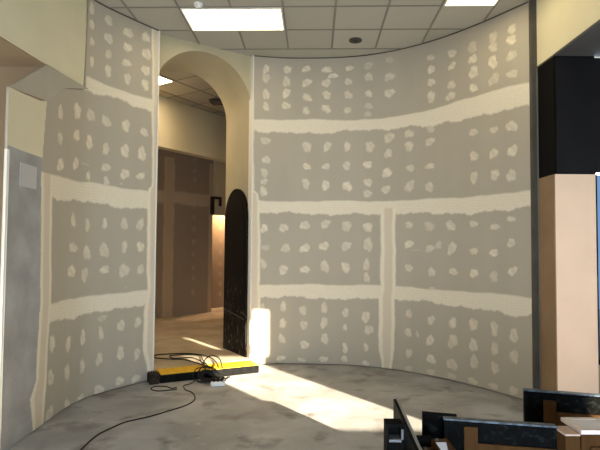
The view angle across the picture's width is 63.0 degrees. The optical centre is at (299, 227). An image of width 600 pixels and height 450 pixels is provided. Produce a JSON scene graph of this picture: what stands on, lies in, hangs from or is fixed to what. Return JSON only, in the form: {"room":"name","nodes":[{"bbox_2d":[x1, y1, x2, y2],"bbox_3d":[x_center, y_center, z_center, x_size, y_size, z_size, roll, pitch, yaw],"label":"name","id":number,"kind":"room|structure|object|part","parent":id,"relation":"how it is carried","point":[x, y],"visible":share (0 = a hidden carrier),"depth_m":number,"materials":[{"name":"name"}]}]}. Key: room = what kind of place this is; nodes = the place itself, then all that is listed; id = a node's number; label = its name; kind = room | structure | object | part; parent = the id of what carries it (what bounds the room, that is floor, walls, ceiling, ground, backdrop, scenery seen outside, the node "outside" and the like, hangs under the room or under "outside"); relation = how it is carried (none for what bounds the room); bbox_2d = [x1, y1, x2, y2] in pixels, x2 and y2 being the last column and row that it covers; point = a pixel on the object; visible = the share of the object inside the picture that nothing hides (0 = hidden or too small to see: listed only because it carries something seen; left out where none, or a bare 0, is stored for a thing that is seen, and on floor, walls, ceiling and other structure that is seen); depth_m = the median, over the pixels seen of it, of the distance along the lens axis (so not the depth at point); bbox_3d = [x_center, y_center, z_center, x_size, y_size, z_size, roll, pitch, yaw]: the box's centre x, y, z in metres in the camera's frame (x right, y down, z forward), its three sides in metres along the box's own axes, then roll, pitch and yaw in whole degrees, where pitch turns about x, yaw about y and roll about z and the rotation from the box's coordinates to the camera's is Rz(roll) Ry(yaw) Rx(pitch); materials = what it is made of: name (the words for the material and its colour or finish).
{"room":"building under renovation","nodes":[
{"label":"building under renovation","id":0,"kind":"room"},
{"bbox_2d":[0,67,44,272],"bbox_3d":[-3.526,0.127,4.638,2.150,3.350,0.120,0,-2,0],"label":"wall","id":1,"kind":"structure","parent":0,"point":[9,76],"depth_m":4.63,"materials":[{"name":"beige paint"}]},
{"bbox_2d":[0,36,67,88],"bbox_3d":[-3.682,-1.634,2.311,2.196,0.017,6.300,0,-2,5],"label":"ceiling","id":2,"kind":"structure","parent":0,"point":[11,55],"depth_m":4.42,"materials":[{"name":"beige paint"}]},
{"bbox_2d":[0,0,87,85],"bbox_3d":[-3.659,-2.149,2.341,2.200,1.020,6.400,0,-2,5],"label":"wall","id":3,"kind":"structure","parent":0,"point":[53,32],"depth_m":4.66,"materials":[{"name":"beige paint"}]},
{"bbox_2d":[9,64,87,100],"bbox_3d":[-2.347,-1.321,4.617,0.096,0.460,1.447,0,-2,0],"label":"ceiling","id":4,"kind":"structure","parent":0,"point":[45,82],"depth_m":4.52,"materials":[{"name":"beige paint"}]},
{"bbox_2d":[1,0,158,449],"bbox_3d":[-2.219,-0.365,5.026,0.338,4.358,2.331,0,-2,13],"label":"wall","id":5,"kind":"structure","parent":0,"point":[79,288],"depth_m":5.28,"materials":[{"name":"beige paint"}]},
{"bbox_2d":[0,149,9,449],"bbox_3d":[-2.319,0.580,3.818,0.024,2.406,0.030,0,-2,0],"label":"trim","id":6,"kind":"structure","parent":5,"relation":"attached to","point":[6,151],"depth_m":3.82,"materials":[{"name":"beige"}]},
{"bbox_2d":[19,162,36,188],"bbox_3d":[-2.323,-0.442,4.187,0.012,0.194,0.259,0,-2,-2],"label":"wall plate","id":7,"kind":"object","parent":5,"relation":"attached to","point":[28,173],"visible":1,"depth_m":4.18,"materials":[{"name":"grey plastic"}]},
{"bbox_2d":[94,0,158,30],"bbox_3d":[-2.055,-2.510,5.777,0.053,0.012,1.008,-1,-3,31],"label":"trim","id":8,"kind":"structure","parent":5,"relation":"attached to","point":[94,0],"depth_m":5.80,"materials":[{"name":"metal"}]},
{"bbox_2d":[155,149,212,317],"bbox_3d":[-3.269,-0.210,10.410,0.081,4.270,3.400,-2,-3,43],"label":"wall","id":9,"kind":"structure","parent":0,"point":[183,280],"depth_m":11.03,"materials":[{"name":"brown paint"}]},
{"bbox_2d":[210,196,221,213],"bbox_3d":[-1.993,-0.529,11.629,0.125,0.420,0.240,-2,-3,43],"label":"wall bracket","id":10,"kind":"object","parent":9,"relation":"attached to","point":[212,199],"visible":1,"depth_m":11.56,"materials":[{"name":"black metal"}]},
{"bbox_3d":[-2.068,-0.532,11.570,0.095,0.420,0.050,-2,-3,43],"label":"plate","id":11,"kind":"part","parent":10,"relation":"part of","materials":[{"name":"black metal"}]},
{"bbox_2d":[158,96,226,162],"bbox_3d":[-2.612,-1.937,8.969,0.200,0.920,5.000,-1,-3,34],"label":"wall","id":12,"kind":"structure","parent":0,"point":[185,129],"depth_m":9.53,"materials":[{"name":"beige paint"}]},
{"bbox_2d":[142,307,251,381],"bbox_3d":[-1.815,1.944,9.264,5.600,0.100,7.934,0,-2,0],"label":"floor","id":13,"kind":"structure","parent":0,"point":[200,333],"depth_m":8.11,"materials":[{"name":"concrete"}]},
{"bbox_2d":[159,35,250,210],"bbox_3d":[-1.820,-0.290,6.737,3.100,4.370,0.860,2,-3,-33],"label":"wall","id":14,"kind":"structure","parent":0,"point":[228,73],"depth_m":7.12,"materials":[{"name":"beige paint"}]},
{"bbox_2d":[152,30,159,370],"bbox_3d":[-1.818,-0.313,6.148,0.016,4.370,0.112,2,-3,-33],"label":"trim","id":15,"kind":"structure","parent":14,"relation":"attached to","point":[159,30],"depth_m":6.10,"materials":[{"name":"beige"}]},
{"bbox_2d":[211,215,224,307],"bbox_3d":[-2.092,-0.123,12.457,0.061,4.270,3.000,-2,-3,43],"label":"wall","id":16,"kind":"structure","parent":0,"point":[218,221],"depth_m":12.40,"materials":[{"name":"beige paint"}]},
{"bbox_2d":[212,160,225,215],"bbox_3d":[-1.537,-1.042,12.260,0.160,1.500,1.590,-2,-3,43],"label":"wall passage header","id":17,"kind":"structure","parent":0,"point":[219,168],"depth_m":11.72,"materials":[{"name":"beige paint"}]},
{"bbox_2d":[8,363,522,449],"bbox_3d":[1.785,1.946,6.030,13.000,0.100,14.600,0,-2,0],"label":"floor","id":18,"kind":"structure","parent":0,"point":[281,406],"depth_m":4.95,"materials":[{"name":"concrete"}]},
{"bbox_2d":[80,381,194,449],"bbox_3d":[-1.448,1.799,4.563,0.650,0.038,2.661,0,-2,0],"label":"cable","id":19,"kind":"object","parent":18,"relation":"on","point":[193,381],"visible":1,"depth_m":4.86,"materials":[{"name":"black plastic"}]},
{"bbox_2d":[147,360,258,384],"bbox_3d":[-1.223,1.821,6.239,1.390,0.122,0.324,1,-2,-25],"label":"ramp","id":20,"kind":"object","parent":18,"relation":"on","point":[175,374],"visible":0.95,"depth_m":6.14,"materials":[{"name":"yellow rubber"}]},
{"bbox_2d":[154,353,229,382],"bbox_3d":[-1.380,1.729,6.478,0.604,0.314,1.469,2,-3,-42],"label":"cable coil","id":21,"kind":"object","parent":20,"relation":"on","point":[207,379],"visible":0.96,"depth_m":6.07,"materials":[{"name":"black rubber"}]},
{"bbox_2d":[210,381,224,386],"bbox_3d":[-0.969,1.835,5.783,0.170,0.053,0.060,1,-2,-14],"label":"block","id":22,"kind":"object","parent":18,"relation":"on","point":[213,383],"visible":1,"depth_m":5.76,"materials":[{"name":"white plastic"}]},
{"bbox_2d":[384,418,403,449],"bbox_3d":[0.438,1.326,2.289,0.079,0.832,0.084,0,-2,0],"label":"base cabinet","id":23,"kind":"object","parent":18,"relation":"on","point":[393,427],"visible":1,"depth_m":2.27,"materials":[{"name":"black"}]},
{"bbox_2d":[389,434,400,441],"bbox_3d":[0.440,0.984,2.292,0.055,0.012,0.063,0,-2,0],"label":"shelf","id":24,"kind":"object","parent":23,"relation":"attached to","point":[392,437],"depth_m":2.28,"materials":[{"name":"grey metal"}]},
{"bbox_3d":[0.437,1.369,2.264,0.055,0.745,0.010,0,-2,0],"label":"door","id":25,"kind":"part","parent":23,"relation":"part of","materials":[{"name":"black wood"}]},
{"bbox_2d":[393,398,421,449],"bbox_3d":[0.491,1.320,2.238,0.025,0.842,0.774,0,-2,3],"label":"board","id":26,"kind":"object","parent":18,"relation":"on","point":[411,442],"visible":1,"depth_m":2.23,"materials":[{"name":"black wood"}]},
{"bbox_2d":[416,435,455,449],"bbox_3d":[0.591,1.334,2.100,0.139,0.804,0.220,0,-2,0],"label":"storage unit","id":27,"kind":"object","parent":18,"relation":"on","point":[424,440],"depth_m":2.17,"materials":[{"name":"brown wood"}]},
{"bbox_3d":[0.555,1.015,2.083,0.055,0.119,0.140,0,-2,0],"label":"drawer","id":28,"kind":"part","parent":27,"relation":"part of","materials":[{"name":"brown wood"}]},
{"bbox_3d":[0.621,1.004,2.108,0.073,0.144,0.150,0,-2,0],"label":"drawer","id":29,"kind":"part","parent":27,"relation":"part of","materials":[{"name":"brown wood"}]},
{"bbox_2d":[422,411,456,438],"bbox_3d":[0.674,1.325,2.369,0.163,0.845,0.029,0,-2,14],"label":"board","id":30,"kind":"object","parent":18,"relation":"on","point":[432,422],"visible":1,"depth_m":2.38,"materials":[{"name":"black stone"}]},
{"bbox_3d":[0.674,1.327,2.369,0.163,0.840,0.025,0,-2,14],"label":"panel","id":31,"kind":"part","parent":30,"relation":"part of","materials":[{"name":"black stone"}]},
{"bbox_2d":[443,416,580,449],"bbox_3d":[0.958,1.323,2.237,0.576,0.843,0.113,0,-2,9],"label":"display cabinet","id":32,"kind":"object","parent":18,"relation":"on","point":[464,433],"visible":1,"depth_m":2.27,"materials":[{"name":"black wood"}]},
{"bbox_3d":[0.925,1.327,2.274,0.494,0.836,0.030,0,-2,11],"label":"marbled panel","id":33,"kind":"part","parent":32,"relation":"part of","materials":[{"name":"black stone"}]},
{"bbox_3d":[0.995,1.178,2.245,0.342,0.350,0.012,0,-2,11],"label":"rail","id":34,"kind":"part","parent":32,"relation":"part of","materials":[{"name":"brown wood"}]},
{"bbox_3d":[1.200,1.332,2.196,0.068,0.825,0.101,0,-2,0],"label":"panel","id":35,"kind":"part","parent":32,"relation":"part of","materials":[{"name":"brown wood"}]},
{"bbox_2d":[523,388,599,425],"bbox_3d":[1.482,1.346,2.746,0.418,0.843,0.046,0,-2,15],"label":"display cabinet","id":36,"kind":"object","parent":18,"relation":"on","point":[539,405],"visible":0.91,"depth_m":2.75,"materials":[{"name":"black wood"}]},
{"bbox_3d":[1.558,1.207,2.713,0.249,0.350,0.012,0,-2,15],"label":"rail","id":37,"kind":"part","parent":36,"relation":"part of","materials":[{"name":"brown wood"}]},
{"bbox_2d":[561,417,599,449],"bbox_3d":[1.371,1.327,2.242,0.238,0.840,0.202,0,-2,0],"label":"base cabinet","id":38,"kind":"object","parent":18,"relation":"on","point":[588,427],"visible":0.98,"depth_m":2.22,"materials":[{"name":"brown wood"}]},
{"bbox_3d":[1.378,1.110,2.175,0.168,0.270,0.012,0,-2,0],"label":"drawer","id":39,"kind":"part","parent":38,"relation":"part of","materials":[{"name":"brown wood"}]},
{"bbox_2d":[97,0,529,116],"bbox_3d":[0.716,-2.506,6.254,11.407,0.060,14.796,0,-2,2],"label":"ceiling","id":40,"kind":"structure","parent":0,"point":[448,16],"depth_m":6.06,"materials":[{"name":"tile"}]},
{"bbox_2d":[159,75,173,84],"bbox_3d":[-2.719,-2.420,8.141,1.162,0.017,0.567,-1,-3,32],"label":"recessed light","id":41,"kind":"object","parent":40,"relation":"in","point":[162,80],"visible":0.24,"depth_m":8.03,"materials":[{"name":"beige plastic"}]},
{"bbox_2d":[159,77,171,84],"bbox_3d":[-2.719,-2.421,8.141,1.126,0.010,0.531,-1,-3,32],"label":"diffuser","id":42,"kind":"object","parent":41,"relation":"attached to","point":[162,80],"depth_m":8.03,"materials":[{"name":"white plastic"}]},
{"bbox_2d":[159,74,225,113],"bbox_3d":[-1.363,-2.410,8.346,6.867,0.008,9.544,-1,-3,32],"label":"trim","id":43,"kind":"structure","parent":40,"relation":"attached to","point":[159,74],"depth_m":8.72,"materials":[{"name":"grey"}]},
{"bbox_2d":[194,1,202,8],"bbox_3d":[-1.141,-2.496,5.500,0.100,0.047,0.100,0,-2,0],"label":"smoke detector","id":44,"kind":"object","parent":40,"relation":"attached to","point":[197,4],"visible":1,"depth_m":5.47,"materials":[{"name":"white plastic"}]},
{"bbox_2d":[209,98,222,104],"bbox_3d":[-1.542,-2.346,9.146,0.320,0.063,0.320,0,-2,0],"label":"ceiling vent","id":45,"kind":"object","parent":40,"relation":"in","point":[214,101],"visible":0.73,"depth_m":9.05,"materials":[{"name":"black metal"}]},
{"bbox_2d":[211,102,222,104],"bbox_3d":[-1.543,-2.321,9.145,0.200,0.013,0.176,0,-2,0],"label":"grille","id":46,"kind":"object","parent":45,"relation":"attached to","point":[213,103],"depth_m":9.14,"materials":[{"name":"metal"}]},
{"bbox_2d":[180,7,284,30],"bbox_3d":[-0.779,-2.493,5.866,1.177,0.017,0.599,0,-2,0],"label":"recessed light","id":47,"kind":"object","parent":40,"relation":"in","point":[202,19],"visible":1,"depth_m":5.84,"materials":[{"name":"beige plastic"}]},
{"bbox_2d":[109,0,499,49],"bbox_3d":[-0.258,-2.600,3.165,4.982,0.008,7.274,0,-2,0],"label":"trim","id":48,"kind":"structure","parent":40,"relation":"attached to","point":[122,1],"depth_m":5.82,"materials":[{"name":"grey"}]},
{"bbox_2d":[349,37,361,43],"bbox_3d":[0.729,-2.463,6.436,0.170,0.012,0.170,0,-2,0],"label":"recessed light","id":49,"kind":"object","parent":40,"relation":"in","point":[354,40],"visible":1,"depth_m":6.42,"materials":[{"name":"metal"}]},
{"bbox_2d":[443,0,498,5],"bbox_3d":[1.873,-2.510,4.899,0.599,0.017,1.177,0,-2,0],"label":"recessed light","id":50,"kind":"object","parent":40,"relation":"in","point":[447,2],"visible":1,"depth_m":5.41,"materials":[{"name":"beige plastic"}]},
{"bbox_2d":[251,2,532,398],"bbox_3d":[1.081,-0.286,6.447,3.626,4.358,0.757,-1,-2,27],"label":"wall","id":51,"kind":"structure","parent":0,"point":[391,204],"depth_m":6.62,"materials":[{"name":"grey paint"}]},
{"bbox_2d":[223,189,247,356],"bbox_3d":[-0.955,0.620,7.216,0.053,2.400,0.755,2,-3,-33],"label":"arched door","id":52,"kind":"structure","parent":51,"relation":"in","point":[236,213],"depth_m":7.15,"materials":[{"name":"black paint"}]},
{"bbox_3d":[-0.974,1.259,7.183,0.020,0.100,0.697,2,-3,-33],"label":"kick rail","id":53,"kind":"part","parent":52,"relation":"part of","materials":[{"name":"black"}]},
{"bbox_3d":[-0.965,0.605,7.211,0.006,2.190,0.604,2,-3,-33],"label":"raised panel","id":54,"kind":"part","parent":52,"relation":"part of","materials":[{"name":"black paint"}]},
{"bbox_2d":[247,55,253,357],"bbox_3d":[-0.704,-0.275,6.920,0.018,4.370,0.112,2,-3,-33],"label":"trim","id":55,"kind":"structure","parent":51,"relation":"attached to","point":[251,101],"depth_m":6.90,"materials":[{"name":"beige paint"}]},
{"bbox_2d":[254,1,527,58],"bbox_3d":[1.082,-2.458,6.494,3.549,0.012,0.696,-1,-2,27],"label":"trim","id":56,"kind":"structure","parent":51,"relation":"attached to","point":[527,1],"depth_m":6.71,"materials":[{"name":"metal"}]},
{"bbox_2d":[529,0,539,388],"bbox_3d":[2.537,-0.313,5.299,0.070,4.370,0.095,0,-2,0],"label":"trim","id":57,"kind":"structure","parent":51,"relation":"attached to","point":[532,3],"depth_m":5.27,"materials":[{"name":"metal"}]},
{"bbox_2d":[536,68,540,388],"bbox_3d":[2.552,0.070,5.227,0.015,3.600,0.020,0,-2,0],"label":"trim","id":58,"kind":"structure","parent":51,"relation":"attached to","point":[536,68],"depth_m":5.23,"materials":[{"name":"silver metal"}]},
{"bbox_2d":[536,0,599,66],"bbox_3d":[5.394,-2.218,2.288,5.645,0.750,6.400,0,-2,0],"label":"wall","id":59,"kind":"structure","parent":0,"point":[559,22],"depth_m":4.85,"materials":[{"name":"beige paint"}]},
{"bbox_2d":[538,56,598,393],"bbox_3d":[2.756,0.066,5.090,0.417,3.600,0.405,0,-2,0],"label":"pillar","id":60,"kind":"structure","parent":0,"point":[567,200],"depth_m":4.91,"materials":[{"name":"beige paint"}]},
{"bbox_2d":[553,19,599,56],"bbox_3d":[5.392,-1.843,2.024,5.644,0.020,5.900,0,-2,0],"label":"ceiling","id":61,"kind":"structure","parent":0,"point":[587,43],"depth_m":4.70,"materials":[{"name":"grey paint"}]},
{"bbox_2d":[555,58,599,393],"bbox_3d":[5.383,0.080,4.938,5.634,3.600,0.128,0,-2,0],"label":"wall","id":62,"kind":"structure","parent":0,"point":[577,80],"depth_m":4.92,"materials":[{"name":"black paint"}]},
{"bbox_2d":[595,175,599,364],"bbox_3d":[3.341,0.415,4.939,0.753,1.900,0.060,0,-2,0],"label":"window","id":63,"kind":"structure","parent":62,"relation":"in","point":[597,177],"depth_m":4.93,"materials":[{"name":"blue glass"}]},
{"bbox_3d":[3.333,0.390,4.940,0.688,1.850,0.010,0,-2,0],"label":"pane","id":64,"kind":"part","parent":63,"relation":"part of","materials":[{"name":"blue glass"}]}
]}

